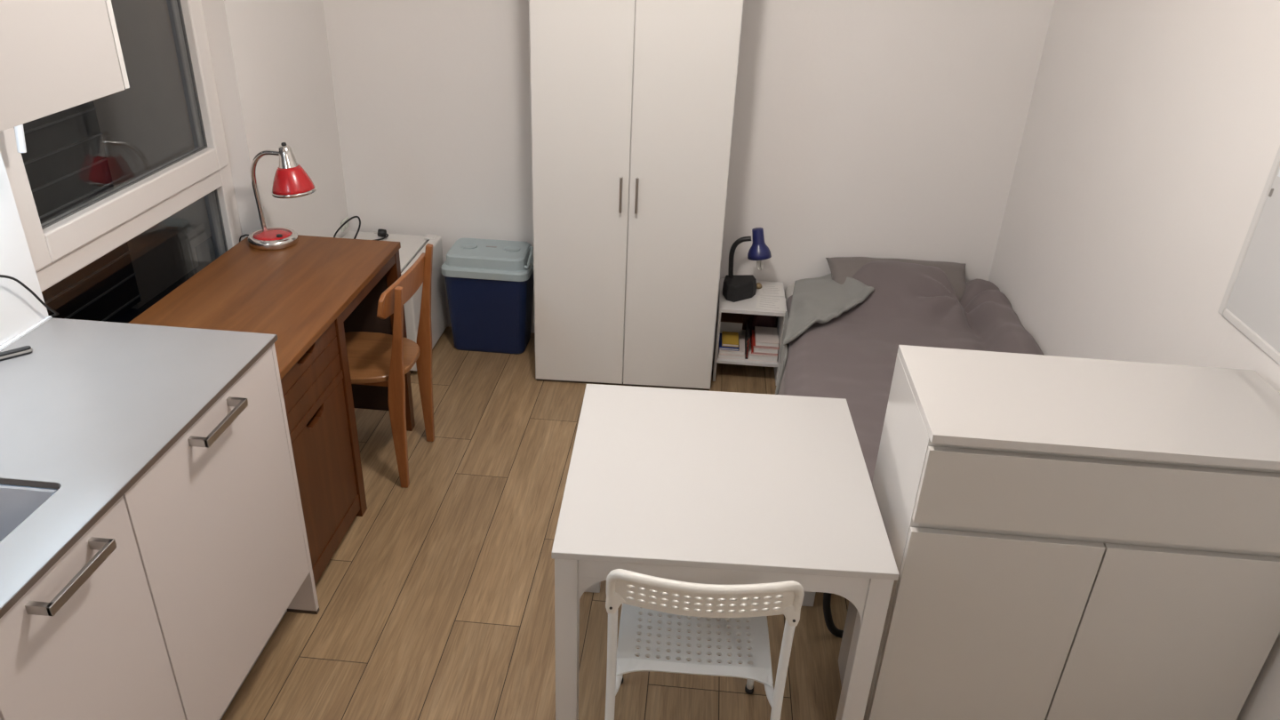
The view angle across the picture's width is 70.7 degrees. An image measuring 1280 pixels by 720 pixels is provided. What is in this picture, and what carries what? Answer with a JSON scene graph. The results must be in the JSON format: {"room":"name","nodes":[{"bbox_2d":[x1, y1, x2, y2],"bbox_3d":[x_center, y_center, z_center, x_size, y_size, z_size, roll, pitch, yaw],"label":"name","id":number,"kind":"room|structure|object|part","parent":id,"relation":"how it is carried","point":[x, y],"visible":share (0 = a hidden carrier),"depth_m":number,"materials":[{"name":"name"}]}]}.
{"room":"studio apartment","nodes":[
{"label":"studio apartment","id":0,"kind":"room"},
{"bbox_2d":[0,0,350,346],"bbox_3d":[-1.691,-0.113,1.800,0.190,2.600,5.090,4,28,3],"label":"wall","id":1,"kind":"structure","parent":0,"point":[270,59],"depth_m":3.48,"materials":[{"name":"white paint"}]},
{"bbox_2d":[0,274,59,317],"bbox_3d":[-1.556,-0.130,2.208,0.066,0.246,0.346,0,28,-4],"label":"power cable","id":2,"kind":"object","parent":1,"relation":"hanging from","point":[55,314],"visible":0.85,"depth_m":2.28,"materials":[{"name":"black plastic"}]},
{"bbox_2d":[0,0,129,131],"bbox_3d":[-1.387,-0.715,1.445,0.366,0.742,1.069,4,28,3],"label":"upper cabinet","id":3,"kind":"object","parent":1,"relation":"attached to","point":[56,56],"visible":1,"depth_m":1.83,"materials":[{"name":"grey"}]},
{"bbox_3d":[-1.169,-0.948,1.897,0.018,0.734,0.018,4,28,3],"label":"panel","id":4,"kind":"part","parent":3,"relation":"part of","materials":[{"name":"white laminate"}]},
{"bbox_2d":[0,0,242,323],"bbox_3d":[-1.578,-0.587,2.805,0.152,2.248,1.176,4,28,3],"label":"window","id":5,"kind":"structure","parent":1,"relation":"in","point":[122,198],"depth_m":2.85,"materials":[{"name":"white plastic"}]},
{"bbox_3d":[-1.567,-0.606,2.232,0.067,0.181,0.042,4,28,3],"label":"handle","id":6,"kind":"part","parent":5,"relation":"part of","materials":[{"name":"white plastic"}]},
{"bbox_3d":[-1.588,-1.024,2.597,0.004,1.075,0.935,4,28,3],"label":"pane","id":7,"kind":"part","parent":5,"relation":"part of","materials":[{"name":"clear glass"}]},
{"bbox_3d":[-1.645,-0.034,3.096,0.004,0.865,1.027,4,28,3],"label":"pane","id":8,"kind":"part","parent":5,"relation":"part of","materials":[{"name":"clear glass"}]},
{"bbox_2d":[340,216,349,231],"bbox_3d":[-1.406,-0.646,4.303,0.016,0.048,0.080,4,28,3],"label":"wall socket","id":9,"kind":"object","parent":1,"relation":"attached to","point":[346,226],"visible":0.78,"depth_m":4.29,"materials":[{"name":"grey plastic"}]},
{"bbox_2d":[221,326,848,719],"bbox_3d":[-0.126,1.085,2.278,3.086,0.001,5.127,4,28,3],"label":"floor","id":10,"kind":"structure","parent":0,"point":[468,681],"depth_m":2.85,"materials":[{"name":"brown wood"}]},
{"bbox_2d":[0,483,185,719],"bbox_3d":[-1.327,0.742,1.822,0.650,0.930,0.398,4,28,3],"label":"base cabinet","id":11,"kind":"object","parent":10,"relation":"on","point":[85,641],"visible":0.92,"depth_m":1.71,"materials":[{"name":"white laminate"},{"name":"metal"}]},
{"bbox_3d":[-1.009,0.382,1.605,0.046,0.020,0.182,4,28,3],"label":"handle","id":12,"kind":"part","parent":11,"relation":"part of","materials":[{"name":"silver metal"}]},
{"bbox_2d":[122,343,319,719],"bbox_3d":[-1.282,0.495,2.296,0.652,0.934,0.667,4,28,3],"label":"base cabinet","id":13,"kind":"object","parent":10,"relation":"on","point":[217,521],"visible":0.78,"depth_m":2.18,"materials":[{"name":"white laminate"},{"name":"metal"}]},
{"bbox_2d":[0,315,277,618],"bbox_3d":[-1.316,0.254,1.720,0.618,0.020,1.473,4,28,3],"label":"countertop","id":14,"kind":"structure","parent":13,"relation":"on","point":[93,405],"depth_m":2.00,"materials":[{"name":"grey laminate"}]},
{"bbox_2d":[0,345,32,360],"bbox_3d":[-1.525,-0.013,2.182,0.094,0.016,0.017,-22,36,-38],"label":"knife","id":15,"kind":"object","parent":14,"relation":"on","point":[27,349],"visible":1,"depth_m":2.19,"materials":[{"name":"metal"}]},
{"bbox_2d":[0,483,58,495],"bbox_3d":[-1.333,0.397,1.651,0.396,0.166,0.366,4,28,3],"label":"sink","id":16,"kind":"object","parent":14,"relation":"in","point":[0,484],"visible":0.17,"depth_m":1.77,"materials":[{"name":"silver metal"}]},
{"bbox_3d":[-0.965,0.140,2.067,0.046,0.020,0.186,4,28,3],"label":"handle","id":17,"kind":"part","parent":13,"relation":"part of","materials":[{"name":"silver metal"}]},
{"bbox_3d":[-1.277,0.339,2.581,0.607,0.922,0.018,4,28,3],"label":"panel","id":18,"kind":"part","parent":13,"relation":"part of","materials":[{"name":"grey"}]},
{"bbox_2d":[128,234,415,584],"bbox_3d":[-1.241,0.143,3.104,0.583,0.808,1.088,5,28,4],"label":"writing desk","id":19,"kind":"object","parent":10,"relation":"on","point":[310,292],"visible":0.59,"depth_m":2.92,"materials":[{"name":"brown wood"}]},
{"bbox_2d":[239,142,316,250],"bbox_3d":[-1.334,-0.505,3.282,0.327,0.579,0.172,-3,28,-10],"label":"desk lamp","id":20,"kind":"object","parent":19,"relation":"on","point":[291,180],"visible":0.98,"depth_m":3.20,"materials":[{"name":"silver metal"}]},
{"bbox_3d":[-1.240,-0.646,3.214,0.148,0.096,0.149,4,28,3],"label":"lamp shade","id":21,"kind":"part","parent":20,"relation":"part of","materials":[{"name":"red paint"}]},
{"bbox_3d":[-0.997,0.043,2.702,0.028,0.184,0.408,4,28,3],"label":"drawer","id":22,"kind":"part","parent":19,"relation":"part of","materials":[{"name":"brown wood"}]},
{"bbox_3d":[-1.000,0.140,2.753,0.030,0.029,0.414,4,28,3],"label":"rail","id":23,"kind":"part","parent":19,"relation":"part of","materials":[{"name":"brown wood"}]},
{"bbox_3d":[-1.007,0.359,2.869,0.020,0.461,0.408,4,28,3],"label":"door","id":24,"kind":"part","parent":19,"relation":"part of","materials":[{"name":"brown wood"}]},
{"bbox_3d":[-1.020,0.593,2.992,0.030,0.063,0.414,4,28,3],"label":"rail","id":25,"kind":"part","parent":19,"relation":"part of","materials":[{"name":"brown wood"}]},
{"bbox_3d":[-0.991,0.198,3.045,0.045,0.784,0.049,5,28,4],"label":"leg","id":26,"kind":"part","parent":19,"relation":"part of","materials":[{"name":"brown wood"}]},
{"bbox_3d":[-1.199,-0.120,3.539,0.473,0.699,0.020,4,28,3],"label":"panel","id":27,"kind":"part","parent":19,"relation":"part of","materials":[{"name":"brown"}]},
{"bbox_3d":[-0.943,-0.065,3.547,0.044,0.784,0.043,5,28,4],"label":"leg","id":28,"kind":"part","parent":19,"relation":"part of","materials":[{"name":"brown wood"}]},
{"bbox_2d":[344,243,434,487],"bbox_3d":[-0.997,0.017,3.322,0.436,0.845,0.410,4,28,3],"label":"wooden chair","id":29,"kind":"object","parent":10,"relation":"on","point":[374,358],"visible":0.69,"depth_m":3.27,"materials":[{"name":"brown wood"}]},
{"bbox_3d":[-1.018,-0.011,3.318,0.390,0.023,0.370,4,28,3],"label":"seat","id":30,"kind":"part","parent":29,"relation":"part of","materials":[{"name":"brown wood"}]},
{"bbox_3d":[-1.009,0.010,3.329,0.315,0.021,0.290,4,28,3],"label":"seat rail","id":31,"kind":"part","parent":29,"relation":"part of","materials":[{"name":"brown wood"}]},
{"bbox_3d":[-0.850,0.114,3.187,0.087,0.811,0.026,4,28,3],"label":"leg","id":32,"kind":"part","parent":29,"relation":"part of","materials":[{"name":"brown wood"}]},
{"bbox_3d":[-0.818,-0.267,3.156,0.049,0.108,0.412,6,28,7],"label":"backrest","id":33,"kind":"part","parent":29,"relation":"part of","materials":[{"name":"brown wood"}]},
{"bbox_3d":[-0.814,-0.046,3.458,0.096,0.845,0.026,4,28,3],"label":"leg","id":34,"kind":"part","parent":29,"relation":"part of","materials":[{"name":"brown wood"}]},
{"bbox_2d":[341,231,447,370],"bbox_3d":[-1.206,-0.280,4.232,0.457,0.506,0.490,4,28,3],"label":"mini fridge","id":35,"kind":"object","parent":10,"relation":"on","point":[412,248],"visible":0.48,"depth_m":4.26,"materials":[{"name":"white"}]},
{"bbox_2d":[333,216,360,239],"bbox_3d":[-1.345,-0.563,4.073,0.137,0.148,0.138,4,28,3],"label":"cable loop","id":36,"kind":"object","parent":35,"relation":"on","point":[353,217],"visible":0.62,"depth_m":4.11,"materials":[{"name":"black plastic"}]},
{"bbox_2d":[373,228,388,240],"bbox_3d":[-1.244,-0.588,4.242,0.120,0.040,0.064,-18,34,-34],"label":"plug","id":37,"kind":"object","parent":35,"relation":"on","point":[382,233],"visible":0.87,"depth_m":4.25,"materials":[{"name":"black plastic"}]},
{"bbox_3d":[-1.002,-0.272,4.217,0.047,0.478,0.490,4,28,3],"label":"door","id":38,"kind":"part","parent":35,"relation":"part of","materials":[{"name":"white"}]},
{"bbox_2d":[440,238,533,354],"bbox_3d":[-0.706,-0.306,4.312,0.416,0.516,0.286,4,28,3],"label":"cooler","id":39,"kind":"object","parent":10,"relation":"on","point":[489,283],"visible":0.98,"depth_m":4.20,"materials":[{"name":"blue plastic"}]},
{"bbox_3d":[-0.703,-0.477,4.223,0.408,0.098,0.286,4,28,3],"label":"lid","id":40,"kind":"part","parent":39,"relation":"part of","materials":[{"name":"grey plastic"}]},
{"bbox_2d":[528,0,743,390],"bbox_3d":[-0.031,-0.867,3.819,0.797,2.020,0.470,3,28,1],"label":"wardrobe","id":41,"kind":"object","parent":10,"relation":"on","point":[633,101],"visible":1,"depth_m":3.66,"materials":[{"name":"white wood"}]},
{"bbox_3d":[-0.239,-0.793,3.648,0.394,2.004,0.018,3,28,1],"label":"door","id":42,"kind":"part","parent":41,"relation":"part of","materials":[{"name":"white wood"}]},
{"bbox_3d":[-0.078,-0.676,3.674,0.011,0.150,0.031,3,28,1],"label":"handle","id":43,"kind":"part","parent":41,"relation":"part of","materials":[{"name":"silver metal"}]},
{"bbox_3d":[-0.069,0.011,4.306,0.790,0.012,0.428,3,28,1],"label":"board","id":44,"kind":"part","parent":41,"relation":"part of","materials":[{"name":"white wood"}]},
{"bbox_3d":[-0.013,-0.672,3.672,0.011,0.150,0.031,3,28,1],"label":"handle","id":45,"kind":"part","parent":41,"relation":"part of","materials":[{"name":"silver metal"}]},
{"bbox_3d":[0.159,-0.770,3.638,0.394,2.004,0.018,3,28,1],"label":"door","id":46,"kind":"part","parent":41,"relation":"part of","materials":[{"name":"white wood"}]},
{"bbox_2d":[604,568,804,719],"bbox_3d":[0.128,0.683,2.170,0.400,0.829,0.523,3,28,2],"label":"chair","id":47,"kind":"object","parent":10,"relation":"on","point":[641,596],"visible":1,"depth_m":2.05,"materials":[{"name":"white plastic"},{"name":"white painted metal"},{"name":"black plastic"}]},
{"bbox_3d":[-0.071,0.807,2.009,0.022,0.726,0.070,5,28,5],"label":"leg","id":48,"kind":"part","parent":47,"relation":"part of","materials":[{"name":"white plastic"}]},
{"bbox_3d":[-0.055,0.824,2.295,0.037,0.426,0.446,3,28,2],"label":"leg","id":49,"kind":"part","parent":47,"relation":"part of","materials":[{"name":"white plastic"}]},
{"bbox_3d":[0.132,0.640,2.205,0.354,0.028,0.378,3,28,2],"label":"seat","id":50,"kind":"part","parent":47,"relation":"part of","materials":[{"name":"white plastic"}]},
{"bbox_3d":[0.129,0.473,1.809,0.381,0.119,0.065,3,28,2],"label":"backrest","id":51,"kind":"part","parent":47,"relation":"part of","materials":[{"name":"white plastic"}]},
{"bbox_3d":[0.301,0.846,2.284,0.037,0.426,0.446,3,28,2],"label":"leg","id":52,"kind":"part","parent":47,"relation":"part of","materials":[{"name":"white plastic"}]},
{"bbox_3d":[0.300,0.829,1.998,0.022,0.726,0.070,2,28,-1],"label":"leg","id":53,"kind":"part","parent":47,"relation":"part of","materials":[{"name":"white"}]},
{"bbox_2d":[551,384,899,719],"bbox_3d":[0.186,0.591,2.447,0.750,0.740,0.750,3,28,1],"label":"dining table","id":54,"kind":"object","parent":10,"relation":"on","point":[687,485],"visible":0.95,"depth_m":2.14,"materials":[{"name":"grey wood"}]},
{"bbox_3d":[-0.174,0.739,2.156,0.051,0.721,0.051,3,28,1],"label":"leg","id":55,"kind":"part","parent":54,"relation":"part of","materials":[{"name":"white laminate"}]},
{"bbox_3d":[-0.140,0.420,2.764,0.051,0.721,0.051,3,28,1],"label":"leg","id":56,"kind":"part","parent":54,"relation":"part of","materials":[{"name":"white laminate"}]},
{"bbox_3d":[0.545,0.459,2.746,0.051,0.721,0.051,3,28,1],"label":"leg","id":57,"kind":"part","parent":54,"relation":"part of","materials":[{"name":"white laminate"}]},
{"bbox_3d":[0.512,0.778,2.139,0.051,0.721,0.051,3,28,1],"label":"leg","id":58,"kind":"part","parent":54,"relation":"part of","materials":[{"name":"white laminate"}]},
{"bbox_2d":[712,278,786,384],"bbox_3d":[0.510,-0.136,4.246,0.303,0.372,0.356,4,28,3],"label":"nightstand","id":59,"kind":"object","parent":10,"relation":"on","point":[747,307],"visible":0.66,"depth_m":4.13,"materials":[{"name":"white laminate"}]},
{"bbox_3d":[0.365,-0.139,4.260,0.012,0.354,0.352,4,28,3],"label":"panel","id":60,"kind":"part","parent":59,"relation":"part of","materials":[{"name":"white laminate"}]},
{"bbox_2d":[720,312,743,335],"bbox_3d":[0.438,-0.166,4.357,0.110,0.095,0.117,4,28,3],"label":"book","id":61,"kind":"object","parent":59,"relation":"on","point":[730,322],"visible":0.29,"depth_m":4.30,"materials":[{"name":"brown paper"}]},
{"bbox_2d":[718,343,745,359],"bbox_3d":[0.430,-0.057,4.232,0.123,0.019,0.190,4,28,3],"label":"book","id":62,"kind":"object","parent":59,"relation":"on","point":[720,356],"visible":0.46,"depth_m":4.15,"materials":[{"name":"beige paper"}]},
{"bbox_2d":[719,335,744,355],"bbox_3d":[0.431,-0.073,4.221,0.117,0.019,0.175,4,28,3],"label":"book","id":63,"kind":"object","parent":62,"relation":"on","point":[741,338],"visible":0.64,"depth_m":4.15,"materials":[{"name":"beige paper"}]},
{"bbox_2d":[719,333,739,351],"bbox_3d":[0.415,-0.085,4.208,0.093,0.012,0.150,4,28,3],"label":"book","id":64,"kind":"object","parent":63,"relation":"on","point":[721,347],"visible":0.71,"depth_m":4.14,"materials":[{"name":"blue paper"}]},
{"bbox_2d":[721,331,738,347],"bbox_3d":[0.421,-0.097,4.202,0.076,0.014,0.128,4,28,3],"label":"book","id":65,"kind":"object","parent":64,"relation":"on","point":[729,339],"visible":1,"depth_m":4.18,"materials":[{"name":"yellow paper"}]},
{"bbox_3d":[0.527,-0.257,4.378,0.279,0.244,0.005,4,28,3],"label":"panel","id":66,"kind":"part","parent":59,"relation":"part of","materials":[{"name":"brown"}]},
{"bbox_2d":[722,227,771,302],"bbox_3d":[0.488,-0.433,4.071,0.208,0.314,0.173,4,28,3],"label":"bedside lamp","id":67,"kind":"object","parent":59,"relation":"on","point":[735,288],"visible":1,"depth_m":4.07,"materials":[{"name":"black"}]},
{"bbox_3d":[0.544,-0.520,4.058,0.108,0.145,0.107,4,28,3],"label":"lamp shade","id":68,"kind":"part","parent":67,"relation":"part of","materials":[{"name":"blue metal"}]},
{"bbox_3d":[0.544,-0.460,4.088,0.044,0.109,0.034,24,35,35],"label":"bulb","id":69,"kind":"part","parent":67,"relation":"part of","materials":[{"name":"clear glass"}]},
{"bbox_2d":[744,320,750,359],"bbox_3d":[0.500,-0.095,4.207,0.011,0.115,0.177,4,28,3],"label":"book","id":70,"kind":"object","parent":59,"relation":"on","point":[748,332],"visible":0.99,"depth_m":4.15,"materials":[{"name":"black paper"}]},
{"bbox_2d":[717,329,777,367],"bbox_3d":[0.507,-0.063,4.286,0.279,0.014,0.352,4,28,3],"label":"shelf","id":71,"kind":"object","parent":59,"relation":"attached to","point":[746,362],"depth_m":4.13,"materials":[{"name":"white laminate"}]},
{"bbox_2d":[756,282,762,288],"bbox_3d":[0.555,-0.349,4.226,0.036,0.026,0.036,4,28,3],"label":"trinket","id":72,"kind":"object","parent":59,"relation":"on","point":[758,284],"visible":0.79,"depth_m":4.21,"materials":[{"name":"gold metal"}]},
{"bbox_2d":[747,339,777,362],"bbox_3d":[0.572,-0.050,4.219,0.134,0.030,0.185,4,28,3],"label":"book","id":73,"kind":"object","parent":59,"relation":"on","point":[751,356],"visible":0.39,"depth_m":4.14,"materials":[{"name":"beige paper"}]},
{"bbox_2d":[750,336,777,355],"bbox_3d":[0.579,-0.069,4.215,0.122,0.006,0.175,4,28,3],"label":"book","id":74,"kind":"object","parent":73,"relation":"on","point":[752,348],"visible":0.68,"depth_m":4.14,"materials":[{"name":"red paper"}]},
{"bbox_2d":[752,346,778,353],"bbox_3d":[0.585,-0.082,4.207,0.112,0.024,0.175,4,28,3],"label":"book","id":75,"kind":"object","parent":74,"relation":"on","point":[756,349],"visible":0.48,"depth_m":4.13,"materials":[{"name":"beige paper"}]},
{"bbox_2d":[752,329,778,349],"bbox_3d":[0.582,-0.096,4.200,0.119,0.007,0.165,4,28,3],"label":"book","id":76,"kind":"object","parent":75,"relation":"on","point":[753,331],"visible":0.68,"depth_m":4.15,"materials":[{"name":"red paper"}]},
{"bbox_2d":[754,326,779,347],"bbox_3d":[0.589,-0.109,4.193,0.106,0.021,0.165,4,28,3],"label":"book","id":77,"kind":"object","parent":76,"relation":"on","point":[764,336],"visible":1,"depth_m":4.17,"materials":[{"name":"beige paper"}]},
{"bbox_2d":[749,314,776,335],"bbox_3d":[0.592,-0.178,4.335,0.127,0.150,0.126,4,28,3],"label":"book","id":78,"kind":"object","parent":59,"relation":"on","point":[756,320],"visible":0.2,"depth_m":4.27,"materials":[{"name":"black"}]},
{"bbox_2d":[755,295,785,311],"bbox_3d":[0.593,-0.256,4.079,0.130,0.002,0.150,7,28,8],"label":"paper sheet","id":79,"kind":"object","parent":59,"relation":"on","point":[763,302],"visible":1,"depth_m":4.08,"materials":[{"name":"white paper"}]},
{"bbox_2d":[759,284,784,296],"bbox_3d":[0.613,-0.325,4.211,0.115,0.002,0.130,3,28,0],"label":"paper sheet","id":80,"kind":"object","parent":59,"relation":"on","point":[767,290],"visible":0.98,"depth_m":4.20,"materials":[{"name":"white paper"}]},
{"bbox_3d":[0.655,-0.118,4.243,0.012,0.354,0.352,4,28,3],"label":"panel","id":81,"kind":"part","parent":59,"relation":"part of","materials":[{"name":"white laminate"}]},
{"bbox_2d":[784,284,794,304],"bbox_3d":[1.076,0.222,3.611,0.925,0.375,1.705,4,28,3],"label":"bed","id":82,"kind":"object","parent":10,"relation":"on","point":[788,292],"visible":0.05,"depth_m":4.23,"materials":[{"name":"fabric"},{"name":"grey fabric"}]},
{"bbox_2d":[825,256,966,302],"bbox_3d":[1.186,-0.363,4.133,0.651,0.153,0.238,3,28,2],"label":"pillow","id":83,"kind":"object","parent":82,"relation":"on","point":[841,268],"visible":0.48,"depth_m":4.13,"materials":[{"name":"grey fabric"}]},
{"bbox_2d":[775,260,1044,483],"bbox_3d":[1.043,0.124,3.533,1.039,0.468,1.709,4,28,3],"label":"duvet","id":84,"kind":"object","parent":82,"relation":"on","point":[838,340],"visible":0.45,"depth_m":3.75,"materials":[{"name":"grey fabric"}]},
{"bbox_2d":[823,592,843,638],"bbox_3d":[0.649,0.662,2.752,0.186,0.377,0.164,4,28,3],"label":"strap","id":85,"kind":"object","parent":10,"relation":"on","point":[827,596],"visible":0.34,"depth_m":2.73,"materials":[{"name":"black fabric"}]},
{"bbox_2d":[838,344,1279,719],"bbox_3d":[1.011,0.556,2.241,0.839,1.058,0.411,4,28,3],"label":"sideboard","id":86,"kind":"object","parent":10,"relation":"on","point":[1069,538],"visible":0.96,"depth_m":1.99,"materials":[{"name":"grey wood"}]},
{"bbox_3d":[0.603,0.530,2.277,0.018,1.037,0.391,4,28,3],"label":"panel","id":87,"kind":"part","parent":86,"relation":"part of","materials":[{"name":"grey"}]},
{"bbox_3d":[0.778,0.732,2.132,0.410,0.790,0.018,4,28,3],"label":"door","id":88,"kind":"part","parent":86,"relation":"part of","materials":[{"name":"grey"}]},
{"bbox_3d":[1.010,0.295,1.882,0.838,0.186,0.018,4,28,3],"label":"drawer","id":89,"kind":"part","parent":86,"relation":"part of","materials":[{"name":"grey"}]},
{"bbox_3d":[1.008,0.376,1.951,0.803,0.045,0.024,4,28,3],"label":"rail","id":90,"kind":"part","parent":86,"relation":"part of","materials":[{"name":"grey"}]},
{"bbox_3d":[1.016,0.201,1.859,0.803,0.030,0.024,4,28,3],"label":"rail","id":91,"kind":"part","parent":86,"relation":"part of","materials":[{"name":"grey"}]},
{"bbox_3d":[1.197,0.763,2.109,0.424,0.790,0.018,4,28,3],"label":"door","id":92,"kind":"part","parent":86,"relation":"part of","materials":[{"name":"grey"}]},
{"bbox_2d":[322,0,1055,332],"bbox_3d":[0.146,-1.196,4.008,3.300,2.600,0.120,4,28,3],"label":"wall","id":93,"kind":"structure","parent":0,"point":[883,129],"depth_m":4.00,"materials":[{"name":"white paint"}]},
{"bbox_2d":[988,0,1279,719],"bbox_3d":[1.510,0.124,1.619,0.120,2.600,5.090,4,28,3],"label":"wall","id":94,"kind":"structure","parent":0,"point":[1150,143],"depth_m":2.79,"materials":[{"name":"white paint"}]},
{"bbox_2d":[1217,145,1279,365],"bbox_3d":[1.472,-0.241,1.703,0.016,0.796,1.010,4,28,3],"label":"board","id":95,"kind":"object","parent":94,"relation":"attached to","point":[1251,300],"visible":1,"depth_m":2.17,"materials":[{"name":"grey"}]}
]}

